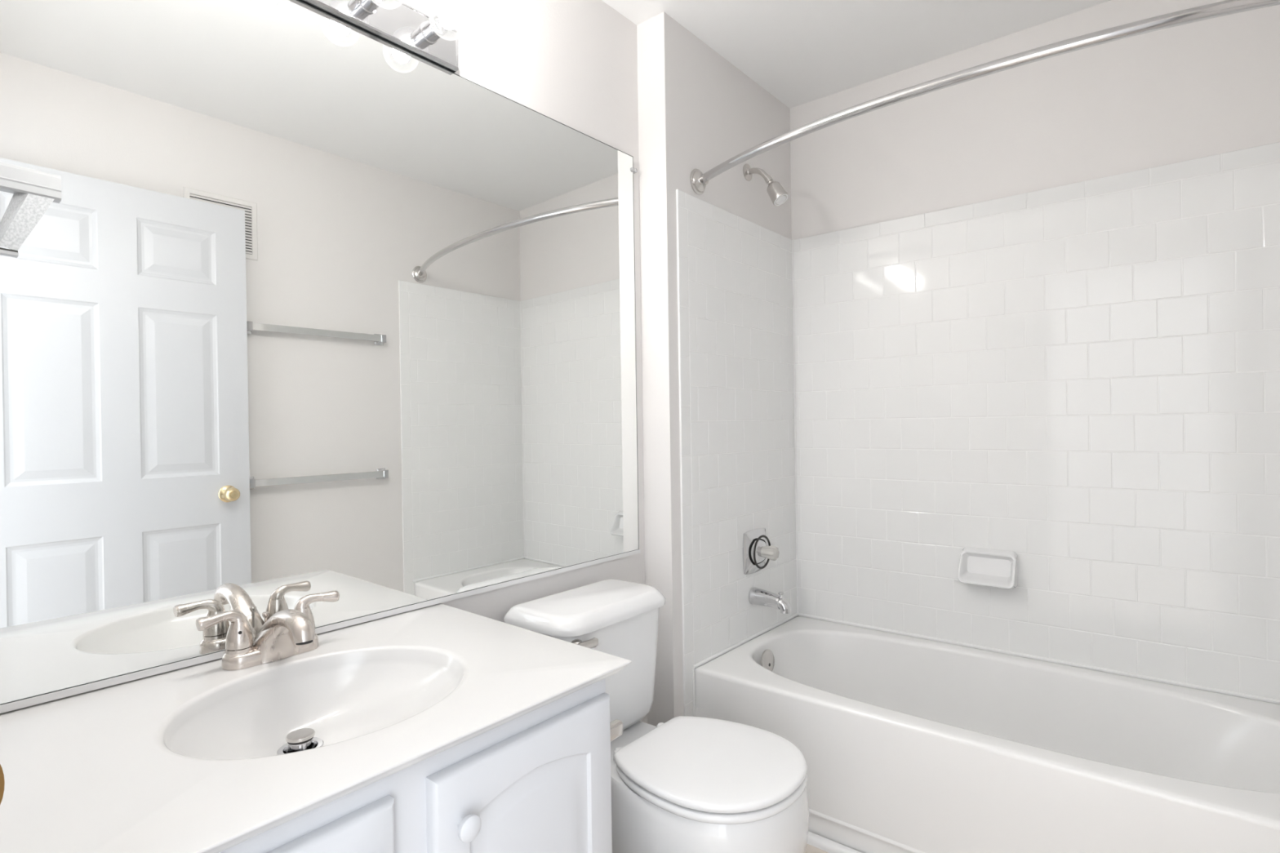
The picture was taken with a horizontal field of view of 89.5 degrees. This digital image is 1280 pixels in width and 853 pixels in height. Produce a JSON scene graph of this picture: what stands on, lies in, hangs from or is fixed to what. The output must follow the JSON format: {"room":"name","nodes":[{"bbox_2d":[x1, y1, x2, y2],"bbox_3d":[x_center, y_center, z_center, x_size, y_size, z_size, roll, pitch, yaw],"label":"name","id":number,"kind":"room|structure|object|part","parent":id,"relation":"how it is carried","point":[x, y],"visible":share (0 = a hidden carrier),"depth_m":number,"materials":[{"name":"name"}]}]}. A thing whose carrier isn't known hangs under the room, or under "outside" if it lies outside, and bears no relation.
{"room":"bathroom","nodes":[
{"label":"bathroom","id":0,"kind":"room"},
{"bbox_2d":[0,764,4,804],"bbox_3d":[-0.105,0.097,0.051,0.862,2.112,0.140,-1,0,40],"label":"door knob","id":1,"kind":"structure","parent":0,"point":[2,775],"depth_m":0.34,"materials":[{"name":"gold metal"}]},
{"bbox_2d":[221,630,319,670],"bbox_3d":[-0.644,0.387,1.129,0.056,0.030,0.154,-1,0,40],"label":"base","id":2,"kind":"object","parent":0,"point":[248,653],"depth_m":1.09,"materials":[{"name":"silver metal"}]},
{"bbox_2d":[400,0,647,723],"bbox_3d":[-0.468,-0.040,1.532,0.120,2.383,1.930,-1,0,40],"label":"wall","id":3,"kind":"structure","parent":0,"point":[573,63],"depth_m":1.76,"materials":[{"name":"white paint"}]},
{"bbox_2d":[0,0,640,713],"bbox_3d":[-0.484,-0.209,1.414,0.012,1.209,1.489,-1,0,40],"label":"wall mirror","id":4,"kind":"object","parent":3,"relation":"attached to","point":[295,302],"visible":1,"depth_m":1.19,"materials":[{"name":"silver mirror"}]},
{"bbox_2d":[298,0,467,72],"bbox_3d":[-0.575,-0.858,1.215,0.142,0.088,0.606,-1,0,40],"label":"vanity light","id":5,"kind":"object","parent":3,"relation":"attached to","point":[434,39],"visible":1,"depth_m":1.36,"materials":[{"name":"silver metal"}]},
{"bbox_2d":[356,0,385,13],"bbox_3d":[-0.538,-0.862,1.294,0.046,0.043,0.043,-1,0,40],"label":"bulb socket","id":6,"kind":"object","parent":5,"relation":"attached to","point":[363,6],"depth_m":1.30,"materials":[{"name":"silver metal"}]},
{"bbox_3d":[-0.498,-0.862,1.260,0.083,0.080,0.080,-1,0,40],"label":"light bulb","id":7,"kind":"part","parent":5,"relation":"part of","materials":[{"name":"white glass"}]},
{"bbox_2d":[419,15,447,44],"bbox_3d":[-0.447,-0.863,1.401,0.046,0.043,0.043,-1,0,40],"label":"bulb socket","id":8,"kind":"object","parent":5,"relation":"attached to","point":[428,34],"depth_m":1.40,"materials":[{"name":"silver metal"}]},
{"bbox_3d":[-0.407,-0.864,1.368,0.083,0.080,0.080,-1,0,40],"label":"light bulb","id":9,"kind":"part","parent":5,"relation":"part of","materials":[{"name":"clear glass"}]},
{"bbox_2d":[636,11,791,726],"bbox_3d":[0.394,-0.057,2.374,0.103,2.383,1.070,-1,0,40],"label":"wall","id":10,"kind":"structure","parent":0,"point":[697,109],"depth_m":1.98,"materials":[{"name":"white paint"}]},
{"bbox_2d":[675,189,796,716],"bbox_3d":[0.368,0.203,2.256,0.007,1.863,0.746,-1,0,40],"label":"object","id":11,"kind":"structure","parent":10,"relation":"attached to","point":[735,327],"depth_m":2.18,"materials":[{"name":"white tile"}]},
{"bbox_2d":[742,528,779,574],"bbox_3d":[0.440,0.440,2.261,0.092,0.154,0.154,-1,0,40],"label":"tub valve","id":12,"kind":"object","parent":11,"relation":"attached to","point":[756,552],"visible":1,"depth_m":2.24,"materials":[{"name":"silver metal"}]},
{"bbox_3d":[0.419,0.441,2.279,0.038,0.154,0.154,-1,0,40],"label":"valve plate","id":13,"kind":"part","parent":12,"relation":"part of","materials":[{"name":"silver metal"}]},
{"bbox_3d":[0.454,0.440,2.249,0.054,0.053,0.053,-1,0,40],"label":"knob","id":14,"kind":"part","parent":12,"relation":"part of","materials":[{"name":"white plastic"}]},
{"bbox_2d":[748,586,791,613],"bbox_3d":[0.453,0.601,2.234,0.145,0.068,0.058,-1,0,40],"label":"tub spout","id":15,"kind":"object","parent":11,"relation":"attached to","point":[757,596],"visible":1,"depth_m":2.22,"materials":[{"name":"silver metal"}]},
{"bbox_3d":[0.483,0.576,2.208,0.019,0.020,0.019,-1,0,40],"label":"diverter knob","id":16,"kind":"part","parent":15,"relation":"part of","materials":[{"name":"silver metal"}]},
{"bbox_2d":[742,163,788,205],"bbox_3d":[0.440,-0.846,2.240,0.155,0.172,0.060,-1,0,40],"label":"shower","id":17,"kind":"object","parent":10,"relation":"attached to","point":[778,195],"visible":1,"depth_m":2.21,"materials":[{"name":"silver metal"}]},
{"bbox_3d":[0.418,-0.880,2.259,0.089,0.064,0.020,-1,0,40],"label":"arm","id":18,"kind":"part","parent":17,"relation":"part of","materials":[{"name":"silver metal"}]},
{"bbox_2d":[807,831,862,852],"bbox_3d":[0.764,1.122,1.528,1.525,0.022,0.020,-1,0,38],"label":"trim","id":19,"kind":"structure","parent":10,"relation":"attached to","point":[828,846],"depth_m":1.73,"materials":[{"name":"white paint"}]},
{"bbox_2d":[804,844,828,852],"bbox_3d":[0.126,1.197,0.569,2.400,0.100,4.200,-1,0,40],"label":"floor","id":20,"kind":"structure","parent":0,"point":[810,849],"depth_m":1.73,"materials":[{"name":"beige tile"}]},
{"bbox_2d":[219,678,612,852],"bbox_3d":[-0.487,0.789,0.958,0.577,0.731,0.764,-1,0,40],"label":"vanity cabinet","id":21,"kind":"object","parent":20,"relation":"on","point":[540,780],"visible":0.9,"depth_m":0.90,"materials":[{"name":"white paint"}]},
{"bbox_2d":[0,603,631,852],"bbox_3d":[-0.487,0.467,0.968,0.573,0.133,0.791,-1,0,40],"label":"countertop","id":22,"kind":"structure","parent":21,"relation":"on","point":[202,757],"depth_m":0.90,"materials":[{"name":"white stone"}]},
{"bbox_2d":[195,590,339,670],"bbox_3d":[-0.637,0.354,1.107,0.190,0.096,0.195,-1,0,-12],"label":"sink faucet","id":23,"kind":"object","parent":22,"relation":"on","point":[288,633],"visible":1,"depth_m":1.08,"materials":[{"name":"silver metal"}]},
{"bbox_3d":[-0.691,0.341,1.075,0.041,0.064,0.082,-1,0,40],"label":"handle","id":24,"kind":"part","parent":23,"relation":"part of","materials":[{"name":"silver metal"}]},
{"bbox_3d":[-0.665,0.361,1.147,0.010,0.062,0.010,-1,0,40],"label":"lift rod","id":25,"kind":"part","parent":23,"relation":"part of","materials":[{"name":"silver metal"}]},
{"bbox_3d":[-0.601,0.353,1.093,0.185,0.095,0.080,-1,0,40],"label":"spout","id":26,"kind":"part","parent":23,"relation":"part of","materials":[{"name":"silver metal"}]},
{"bbox_3d":[-0.598,0.339,1.184,0.041,0.064,0.082,-1,0,40],"label":"handle","id":27,"kind":"part","parent":23,"relation":"part of","materials":[{"name":"silver metal"}]},
{"bbox_3d":[-0.531,0.511,1.011,0.033,0.042,0.032,-1,0,40],"label":"stopper stem","id":28,"kind":"part","parent":22,"relation":"part of","materials":[{"name":"silver metal"}]},
{"bbox_3d":[-0.405,0.747,0.661,0.018,0.585,0.333,-1,0,40],"label":"door","id":29,"kind":"part","parent":21,"relation":"part of","materials":[{"name":"white paint"}]},
{"bbox_3d":[-0.225,0.523,0.843,0.025,0.033,0.033,-1,0,40],"label":"knob","id":30,"kind":"part","parent":21,"relation":"part of","materials":[{"name":"white ceramic"}]},
{"bbox_3d":[-0.157,0.742,0.953,0.018,0.585,0.333,-1,0,40],"label":"door","id":31,"kind":"part","parent":21,"relation":"part of","materials":[{"name":"white paint"}]},
{"bbox_2d":[609,719,622,742],"bbox_3d":[-0.105,0.537,1.171,0.162,0.040,0.062,-1,0,40],"label":"toilet paper holder","id":32,"kind":"object","parent":21,"relation":"attached to","point":[616,726],"visible":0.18,"depth_m":1.13,"materials":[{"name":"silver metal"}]},
{"bbox_2d":[503,578,809,852],"bbox_3d":[0.050,0.785,1.490,0.657,0.718,0.403,-1,0,40],"label":"toilet","id":33,"kind":"object","parent":20,"relation":"on","point":[681,784],"visible":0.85,"depth_m":1.40,"materials":[{"name":"white ceramic"}]},
{"bbox_3d":[-0.122,0.449,1.625,0.225,0.042,0.394,-1,0,40],"label":"tank lid","id":34,"kind":"part","parent":33,"relation":"part of","materials":[{"name":"white ceramic"}]},
{"bbox_3d":[-0.125,0.492,1.461,0.034,0.024,0.054,-1,0,40],"label":"flush lever","id":35,"kind":"part","parent":33,"relation":"part of","materials":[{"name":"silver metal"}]},
{"bbox_3d":[-0.122,0.610,1.628,0.202,0.309,0.370,-1,0,40],"label":"tank","id":36,"kind":"part","parent":33,"relation":"part of","materials":[{"name":"white ceramic"}]},
{"bbox_3d":[0.166,0.731,1.416,0.376,0.021,0.362,-1,0,40],"label":"seat lid","id":37,"kind":"part","parent":33,"relation":"part of","materials":[{"name":"white plastic"}]},
{"bbox_3d":[0.169,0.753,1.414,0.369,0.017,0.362,-1,0,40],"label":"seat","id":38,"kind":"part","parent":33,"relation":"part of","materials":[{"name":"white plastic"}]},
{"bbox_2d":[694,616,1279,852],"bbox_3d":[0.995,0.934,1.801,1.526,0.390,0.760,-1,0,40],"label":"bathtub","id":39,"kind":"object","parent":20,"relation":"on","point":[908,744],"visible":0.99,"depth_m":1.71,"materials":[{"name":"white ceramic"}]},
{"bbox_3d":[0.431,0.797,2.182,0.020,0.082,0.082,-1,0,40],"label":"overflow plate","id":40,"kind":"part","parent":39,"relation":"part of","materials":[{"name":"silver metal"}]},
{"bbox_2d":[601,0,1111,108],"bbox_3d":[0.089,-1.286,0.558,2.400,0.100,4.200,-1,0,40],"label":"ceiling","id":41,"kind":"structure","parent":0,"point":[800,52],"depth_m":2.03,"materials":[{"name":"white paint"}]},
{"bbox_2d":[790,0,1279,239],"bbox_3d":[1.394,-0.070,2.003,1.908,2.383,0.120,-1,0,38],"label":"wall","id":42,"kind":"structure","parent":0,"point":[1210,86],"depth_m":2.01,"materials":[{"name":"white paint"}]},
{"bbox_2d":[692,240,1279,716],"bbox_3d":[0.985,0.187,1.800,1.537,1.844,0.769,-1,0,40],"label":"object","id":43,"kind":"structure","parent":42,"relation":"attached to","point":[738,644],"depth_m":2.13,"materials":[{"name":"white plastic"}]},
{"bbox_2d":[793,142,1279,699],"bbox_3d":[1.211,-0.003,2.068,1.538,1.474,0.007,-1,0,38],"label":"wall tile","id":44,"kind":"structure","parent":42,"relation":"attached to","point":[1080,380],"depth_m":1.99,"materials":[{"name":"white tile"}]},
{"bbox_2d":[957,546,1017,589],"bbox_3d":[1.126,0.462,2.094,0.164,0.120,0.071,-1,0,40],"label":"soap dish","id":45,"kind":"object","parent":44,"relation":"attached to","point":[990,567],"visible":1,"depth_m":2.10,"materials":[{"name":"white ceramic"}]},
{"bbox_3d":[1.091,-0.059,0.647,0.120,2.383,2.600,-1,0,40],"label":"wall","id":46,"kind":"structure","parent":0,"visible":0},
{"bbox_2d":[689,0,1279,195],"bbox_3d":[0.748,-0.782,1.530,1.543,0.086,0.205,-1,0,38],"label":"shower curtain rod","id":47,"kind":"object","parent":46,"relation":"attached to","point":[699,180],"visible":1,"depth_m":1.39,"materials":[{"name":"silver metal"}]}
]}

